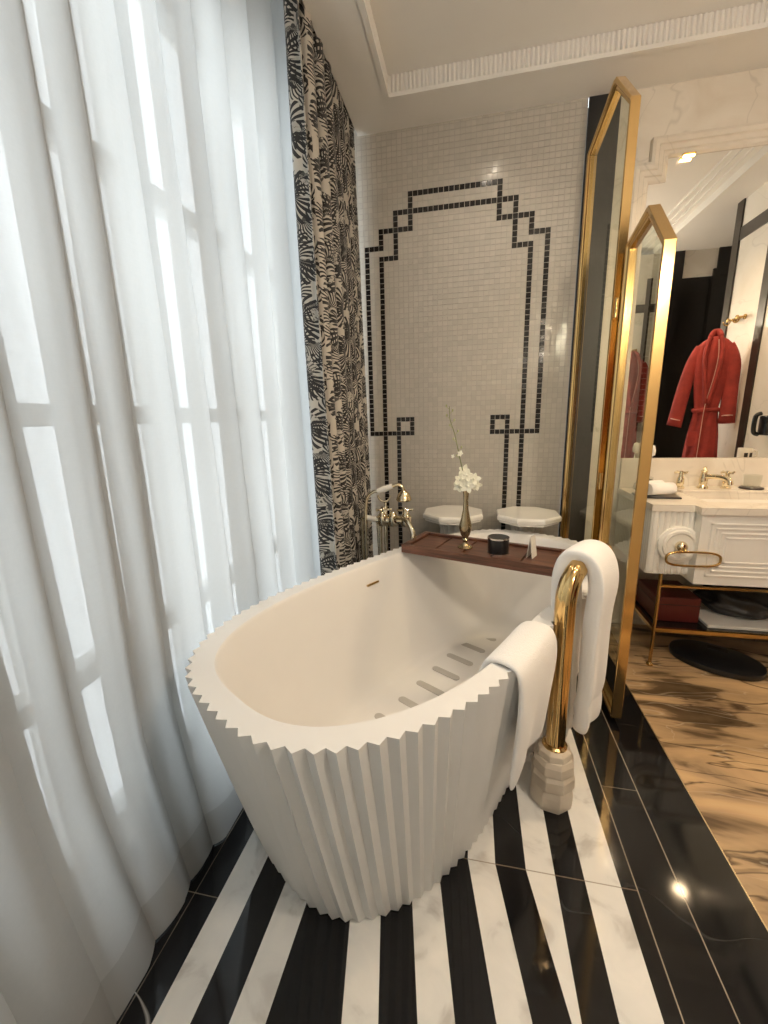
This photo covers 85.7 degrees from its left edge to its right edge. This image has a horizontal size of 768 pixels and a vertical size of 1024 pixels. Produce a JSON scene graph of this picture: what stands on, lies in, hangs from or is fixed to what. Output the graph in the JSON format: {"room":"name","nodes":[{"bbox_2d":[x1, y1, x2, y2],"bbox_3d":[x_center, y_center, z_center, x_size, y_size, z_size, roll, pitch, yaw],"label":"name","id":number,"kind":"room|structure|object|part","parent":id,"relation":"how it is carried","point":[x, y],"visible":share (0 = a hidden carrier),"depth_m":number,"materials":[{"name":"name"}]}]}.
{"room":"bathroom","nodes":[
{"label":"bathroom","id":0,"kind":"room"},
{"bbox_2d":[116,622,767,1023],"bbox_3d":[1.045,1.196,0.604,3.950,0.050,4.250,1,13,12],"label":"floor","id":1,"kind":"structure","parent":0,"point":[622,905],"depth_m":1.11,"materials":[{"name":"stone"}]},
{"bbox_2d":[185,529,587,921],"bbox_3d":[0.240,0.606,1.691,0.932,0.657,1.883,10,17,42],"label":"bathtub","id":2,"kind":"object","parent":1,"relation":"on","point":[349,713],"visible":0.81,"depth_m":1.13,"materials":[{"name":"white ceramic"}]},
{"bbox_2d":[401,531,565,576],"bbox_3d":[0.462,0.184,1.946,0.720,0.040,0.270,6,15,31],"label":"tray","id":3,"kind":"object","parent":2,"relation":"on","point":[430,544],"visible":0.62,"depth_m":1.89,"materials":[{"name":"brown wood"}]},
{"bbox_3d":[0.236,0.158,2.081,0.124,0.018,0.218,6,15,31],"label":"panel","id":4,"kind":"part","parent":3,"relation":"part of","materials":[{"name":"brown wood"}]},
{"bbox_3d":[0.349,0.171,2.014,0.124,0.018,0.218,6,15,31],"label":"panel","id":5,"kind":"part","parent":3,"relation":"part of","materials":[{"name":"brown wood"}]},
{"bbox_2d":[457,491,472,549],"bbox_3d":[0.383,0.033,1.944,0.072,0.280,0.072,1,13,12],"label":"bud vase","id":6,"kind":"object","parent":3,"relation":"on","point":[465,526],"visible":0.91,"depth_m":1.93,"materials":[{"name":"brown metal"}]},
{"bbox_2d":[446,405,481,492],"bbox_3d":[0.362,-0.280,1.867,0.170,0.404,0.059,0,13,8],"label":"flower","id":7,"kind":"object","parent":6,"relation":"on","point":[465,481],"visible":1,"depth_m":1.88,"materials":[{"name":"white plant"}]},
{"bbox_3d":[0.338,-0.279,1.888,0.086,0.395,0.006,4,14,21],"label":"stem","id":8,"kind":"part","parent":7,"relation":"part of","materials":[{"name":"plant"}]},
{"bbox_3d":[0.462,0.183,1.946,0.124,0.018,0.218,6,15,31],"label":"panel","id":9,"kind":"part","parent":3,"relation":"part of","materials":[{"name":"brown wood"}]},
{"bbox_2d":[487,534,509,555],"bbox_3d":[0.518,0.148,1.876,0.098,0.077,0.098,1,13,12],"label":"candle jar","id":10,"kind":"object","parent":3,"relation":"on","point":[498,544],"visible":1,"depth_m":1.84,"materials":[{"name":"black glass"}]},
{"bbox_3d":[0.517,0.114,1.868,0.097,0.007,0.097,1,13,12],"label":"lid","id":11,"kind":"part","parent":10,"relation":"part of","materials":[{"name":"silver metal"}]},
{"bbox_3d":[0.575,0.195,1.878,0.124,0.018,0.218,6,15,31],"label":"panel","id":12,"kind":"part","parent":3,"relation":"part of","materials":[{"name":"brown wood"}]},
{"bbox_2d":[526,534,536,558],"bbox_3d":[0.648,0.150,1.813,0.027,0.095,0.062,8,16,37],"label":"folded card","id":13,"kind":"object","parent":3,"relation":"on","point":[532,542],"visible":1,"depth_m":1.81,"materials":[{"name":"white paper"}]},
{"bbox_3d":[0.687,0.207,1.811,0.124,0.018,0.218,6,15,31],"label":"panel","id":14,"kind":"part","parent":3,"relation":"part of","materials":[{"name":"brown wood"}]},
{"bbox_2d":[478,621,556,789],"bbox_3d":[0.384,0.547,1.223,0.162,0.395,0.272,9,16,38],"label":"hand towel","id":15,"kind":"object","parent":2,"relation":"on","point":[530,650],"visible":0.93,"depth_m":1.13,"materials":[{"name":"white fabric"}]},
{"bbox_2d":[360,483,415,559],"bbox_3d":[0.057,0.321,2.284,0.383,0.967,0.156,9,17,40],"label":"faucet","id":16,"kind":"object","parent":1,"relation":"on","point":[382,519],"visible":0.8,"depth_m":2.22,"materials":[{"name":"metal"}]},
{"bbox_3d":[-0.063,0.036,2.265,0.066,0.035,0.032,6,15,29],"label":"porcelain lever","id":17,"kind":"part","parent":16,"relation":"part of","materials":[{"name":"white ceramic"}]},
{"bbox_3d":[-0.001,-0.009,2.231,0.072,0.036,0.072,7,15,33],"label":"cross handle","id":18,"kind":"part","parent":16,"relation":"part of","materials":[{"name":"silver metal"}]},
{"bbox_3d":[0.005,-0.124,2.203,0.091,0.054,0.034,1,13,12],"label":"porcelain handle","id":19,"kind":"part","parent":16,"relation":"part of","materials":[{"name":"white ceramic"}]},
{"bbox_3d":[0.104,0.073,2.143,0.030,0.105,0.202,-9,15,-29],"label":"spout","id":20,"kind":"part","parent":16,"relation":"part of","materials":[{"name":"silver metal"}]},
{"bbox_3d":[0.112,-0.007,2.207,0.072,0.036,0.072,7,15,33],"label":"cross handle","id":21,"kind":"part","parent":16,"relation":"part of","materials":[{"name":"silver metal"}]},
{"bbox_2d":[423,505,482,533],"bbox_3d":[0.423,0.359,2.564,0.347,0.750,0.349,1,13,12],"label":"pedestal table","id":22,"kind":"object","parent":1,"relation":"on","point":[448,517],"visible":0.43,"depth_m":2.43,"materials":[{"name":"white stone"}]},
{"bbox_2d":[496,506,561,532],"bbox_3d":[0.839,0.368,2.478,0.347,0.750,0.349,1,13,12],"label":"pedestal table","id":23,"kind":"object","parent":1,"relation":"on","point":[519,518],"visible":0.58,"depth_m":2.33,"materials":[{"name":"white ceramic"}]},
{"bbox_2d":[530,543,612,814],"bbox_3d":[0.672,0.558,1.425,0.402,0.850,0.144,-11,16,-36],"label":"towel stand","id":24,"kind":"object","parent":1,"relation":"on","point":[552,784],"visible":0.87,"depth_m":1.35,"materials":[{"name":"metal"}]},
{"bbox_2d":[544,539,618,738],"bbox_3d":[0.673,0.471,1.430,0.167,0.758,0.161,11,18,44],"label":"bath towel","id":25,"kind":"object","parent":24,"relation":"hanging from","point":[599,559],"visible":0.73,"depth_m":1.35,"materials":[{"name":"white fabric"}]},
{"bbox_2d":[560,76,676,718],"bbox_3d":[1.035,-0.530,1.902,0.086,2.685,0.906,0,13,7],"label":"folding screen","id":26,"kind":"object","parent":1,"relation":"on","point":[626,252],"visible":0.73,"depth_m":1.78,"materials":[{"name":"gold metal"}]},
{"bbox_3d":[1.058,-0.583,2.135,0.040,2.685,0.425,-1,13,3],"label":"panel frame","id":27,"kind":"part","parent":26,"relation":"part of","materials":[{"name":"gold metal"}]},
{"bbox_3d":[1.014,-0.146,1.750,0.040,2.005,0.435,2,13,13],"label":"panel frame","id":28,"kind":"part","parent":26,"relation":"part of","materials":[{"name":"gold metal"}]},
{"bbox_2d":[608,653,767,930],"bbox_3d":[0.890,1.192,0.636,0.004,0.050,4.250,1,13,12],"label":"trim","id":29,"kind":"structure","parent":1,"relation":"attached to","point":[608,653],"depth_m":1.33,"materials":[{"name":"gold metal"}]},
{"bbox_2d":[614,458,767,665],"bbox_3d":[1.873,0.268,2.149,1.097,1.038,0.557,1,13,12],"label":"vanity unit","id":30,"kind":"object","parent":1,"relation":"on","point":[732,524],"visible":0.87,"depth_m":2.03,"materials":[{"name":"white wood"}]},
{"bbox_3d":[1.393,0.551,2.127,0.032,0.520,0.032,1,13,12],"label":"leg","id":31,"kind":"part","parent":30,"relation":"part of","materials":[{"name":"gold metal"}]},
{"bbox_2d":[636,579,700,622],"bbox_3d":[1.565,0.485,2.295,0.212,0.135,0.262,1,13,12],"label":"storage box","id":32,"kind":"object","parent":30,"relation":"on","point":[675,604],"visible":0.76,"depth_m":2.19,"materials":[{"name":"red leather"}]},
{"bbox_2d":[657,526,721,567],"bbox_3d":[1.439,0.167,1.953,0.243,0.184,0.088,1,13,12],"label":"towel ring","id":33,"kind":"object","parent":30,"relation":"attached to","point":[676,544],"visible":0.97,"depth_m":1.97,"materials":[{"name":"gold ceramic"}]},
{"bbox_3d":[1.410,0.166,1.960,0.052,0.052,0.040,1,13,12],"label":"knob","id":34,"kind":"part","parent":33,"relation":"part of","materials":[{"name":"gold metal"}]},
{"bbox_2d":[617,488,767,515],"bbox_3d":[1.865,-0.056,2.076,1.097,0.033,0.557,1,13,12],"label":"countertop","id":35,"kind":"structure","parent":30,"relation":"on","point":[690,502],"depth_m":1.97,"materials":[{"name":"beige stone"}]},
{"bbox_2d":[649,445,655,479],"bbox_3d":[1.456,-0.241,2.286,0.076,0.256,0.076,1,13,12],"label":"toothbrush cup","id":36,"kind":"object","parent":35,"relation":"on","point":[654,447],"visible":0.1,"depth_m":2.25,"materials":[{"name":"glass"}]},
{"bbox_2d":[632,492,681,498],"bbox_3d":[1.416,-0.086,2.158,0.200,0.010,0.124,3,14,20],"label":"tray","id":37,"kind":"object","parent":35,"relation":"on","point":[658,496],"visible":0.66,"depth_m":2.11,"materials":[{"name":"silver metal"}]},
{"bbox_2d":[634,480,664,489],"bbox_3d":[1.403,-0.137,2.188,0.130,0.060,0.064,-3,13,-5],"label":"rolled towel","id":38,"kind":"object","parent":37,"relation":"on","point":[650,481],"visible":0.12,"depth_m":2.17,"materials":[{"name":"white fabric"}]},
{"bbox_2d":[647,482,676,494],"bbox_3d":[1.407,-0.119,2.108,0.130,0.060,0.064,-3,13,-5],"label":"rolled towel","id":39,"kind":"object","parent":37,"relation":"on","point":[669,487],"visible":0.92,"depth_m":2.08,"materials":[{"name":"white fabric"}]},
{"bbox_2d":[674,466,735,488],"bbox_3d":[1.750,-0.190,2.267,0.264,0.122,0.164,8,16,37],"label":"tap","id":40,"kind":"object","parent":35,"relation":"on","point":[727,481],"visible":0.99,"depth_m":2.25,"materials":[{"name":"gold metal"}]},
{"bbox_3d":[1.641,-0.181,2.292,0.058,0.098,0.058,-13,17,-40],"label":"cross handle","id":41,"kind":"part","parent":40,"relation":"part of","materials":[{"name":"gold metal"}]},
{"bbox_3d":[1.776,-0.179,2.214,0.052,0.122,0.171,-7,14,-25],"label":"spout","id":42,"kind":"part","parent":40,"relation":"part of","materials":[{"name":"gold metal"}]},
{"bbox_3d":[1.860,-0.176,2.247,0.058,0.098,0.058,-13,17,-40],"label":"cross handle","id":43,"kind":"part","parent":40,"relation":"part of","materials":[{"name":"gold metal"}]},
{"bbox_2d":[738,474,763,489],"bbox_3d":[1.978,-0.163,2.225,0.108,0.075,0.108,1,13,12],"label":"tumbler","id":44,"kind":"object","parent":35,"relation":"on","point":[747,487],"visible":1,"depth_m":2.21,"materials":[{"name":"clear glass"}]},
{"bbox_3d":[1.887,0.454,2.214,0.948,0.254,0.430,1,13,12],"label":"shelf rail","id":45,"kind":"part","parent":30,"relation":"part of","materials":[{"name":"gold metal"}]},
{"bbox_2d":[635,597,767,633],"bbox_3d":[1.890,0.567,2.239,0.912,0.014,0.390,1,13,12],"label":"shelf","id":46,"kind":"object","parent":30,"relation":"attached to","point":[699,626],"depth_m":2.14,"materials":[{"name":"black paint"}]},
{"bbox_2d":[698,602,767,631],"bbox_3d":[1.901,0.554,2.224,0.440,0.016,0.320,1,13,12],"label":"towel","id":47,"kind":"object","parent":30,"relation":"on","point":[709,618],"visible":0.32,"depth_m":2.14,"materials":[{"name":"white fabric"}]},
{"bbox_2d":[692,585,767,618],"bbox_3d":[1.903,0.434,2.210,0.419,0.222,0.280,1,13,12],"label":"bag","id":48,"kind":"object","parent":47,"relation":"on","point":[742,604],"visible":0.67,"depth_m":2.14,"materials":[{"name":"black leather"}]},
{"bbox_3d":[1.816,0.185,1.861,0.635,0.260,0.006,1,13,12],"label":"moulding","id":49,"kind":"part","parent":30,"relation":"part of","materials":[{"name":"white wood"}]},
{"bbox_3d":[1.816,0.185,1.862,0.591,0.216,0.006,1,13,12],"label":"moulding","id":50,"kind":"part","parent":30,"relation":"part of","materials":[{"name":"white wood"}]},
{"bbox_3d":[1.816,0.184,1.862,0.547,0.172,0.006,1,13,12],"label":"moulding","id":51,"kind":"part","parent":30,"relation":"part of","materials":[{"name":"white wood"}]},
{"bbox_3d":[1.816,0.184,1.862,0.503,0.128,0.005,1,13,12],"label":"moulding","id":52,"kind":"part","parent":30,"relation":"part of","materials":[{"name":"white wood"}]},
{"bbox_2d":[669,639,766,680],"bbox_3d":[1.752,0.775,2.191,0.410,0.036,0.290,10,17,42],"label":"bathroom scale","id":53,"kind":"object","parent":1,"relation":"on","point":[715,659],"visible":1,"depth_m":2.15,"materials":[{"name":"black glass"}]},
{"bbox_2d":[302,0,767,135],"bbox_3d":[0.946,-1.726,-0.050,4.200,0.250,4.250,1,13,12],"label":"ceiling","id":54,"kind":"structure","parent":0,"point":[412,34],"depth_m":1.84,"materials":[{"name":"paint"}]},
{"bbox_2d":[0,0,320,1023],"bbox_3d":[-0.675,-0.373,0.880,0.204,2.965,2.370,1,13,12],"label":"sheer curtain","id":55,"kind":"object","parent":54,"relation":"hanging from","point":[157,484],"visible":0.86,"depth_m":1.02,"materials":[{"name":"fabric"}]},
{"bbox_2d":[283,0,372,575],"bbox_3d":[-0.216,-0.683,2.194,0.120,2.962,0.824,1,13,12],"label":"drape","id":56,"kind":"object","parent":54,"relation":"hanging from","point":[322,128],"visible":0.76,"depth_m":1.93,"materials":[{"name":"fabric"}]},
{"bbox_2d":[357,0,767,101],"bbox_3d":[0.717,-1.668,0.102,2.207,0.094,3.622,1,13,12],"label":"trim","id":57,"kind":"structure","parent":54,"relation":"attached to","point":[388,89],"depth_m":1.84,"materials":[{"name":"paint"}]},
{"bbox_2d":[354,67,767,624],"bbox_3d":[1.439,-0.795,2.349,3.972,3.045,0.123,1,13,12],"label":"wall","id":58,"kind":"structure","parent":0,"point":[469,228],"depth_m":2.38,"materials":[{"name":"tile"}]},
{"bbox_2d":[558,96,592,536],"bbox_3d":[1.071,-0.692,2.387,0.015,2.845,0.006,1,13,12],"label":"trim","id":59,"kind":"structure","parent":58,"relation":"attached to","point":[590,98],"depth_m":2.26,"materials":[{"name":"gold metal"}]},
{"bbox_2d":[558,93,621,541],"bbox_3d":[1.156,-0.703,2.429,0.134,2.845,0.126,1,13,12],"label":"trim","id":60,"kind":"structure","parent":58,"relation":"attached to","point":[606,156],"depth_m":2.27,"materials":[{"name":"black metal"}]},
{"bbox_2d":[617,120,767,457],"bbox_3d":[1.891,-1.067,2.107,1.274,1.575,0.042,1,13,12],"label":"wall mirror","id":61,"kind":"object","parent":58,"relation":"attached to","point":[713,400],"visible":0.8,"depth_m":2.16,"materials":[{"name":"clear mirror"}]},
{"bbox_2d":[618,458,767,487],"bbox_3d":[1.917,-0.214,2.310,1.097,0.170,0.020,1,13,12],"label":"backsplash","id":62,"kind":"structure","parent":58,"relation":"attached to","point":[663,469],"depth_m":2.33,"materials":[{"name":"beige stone"}]}
]}

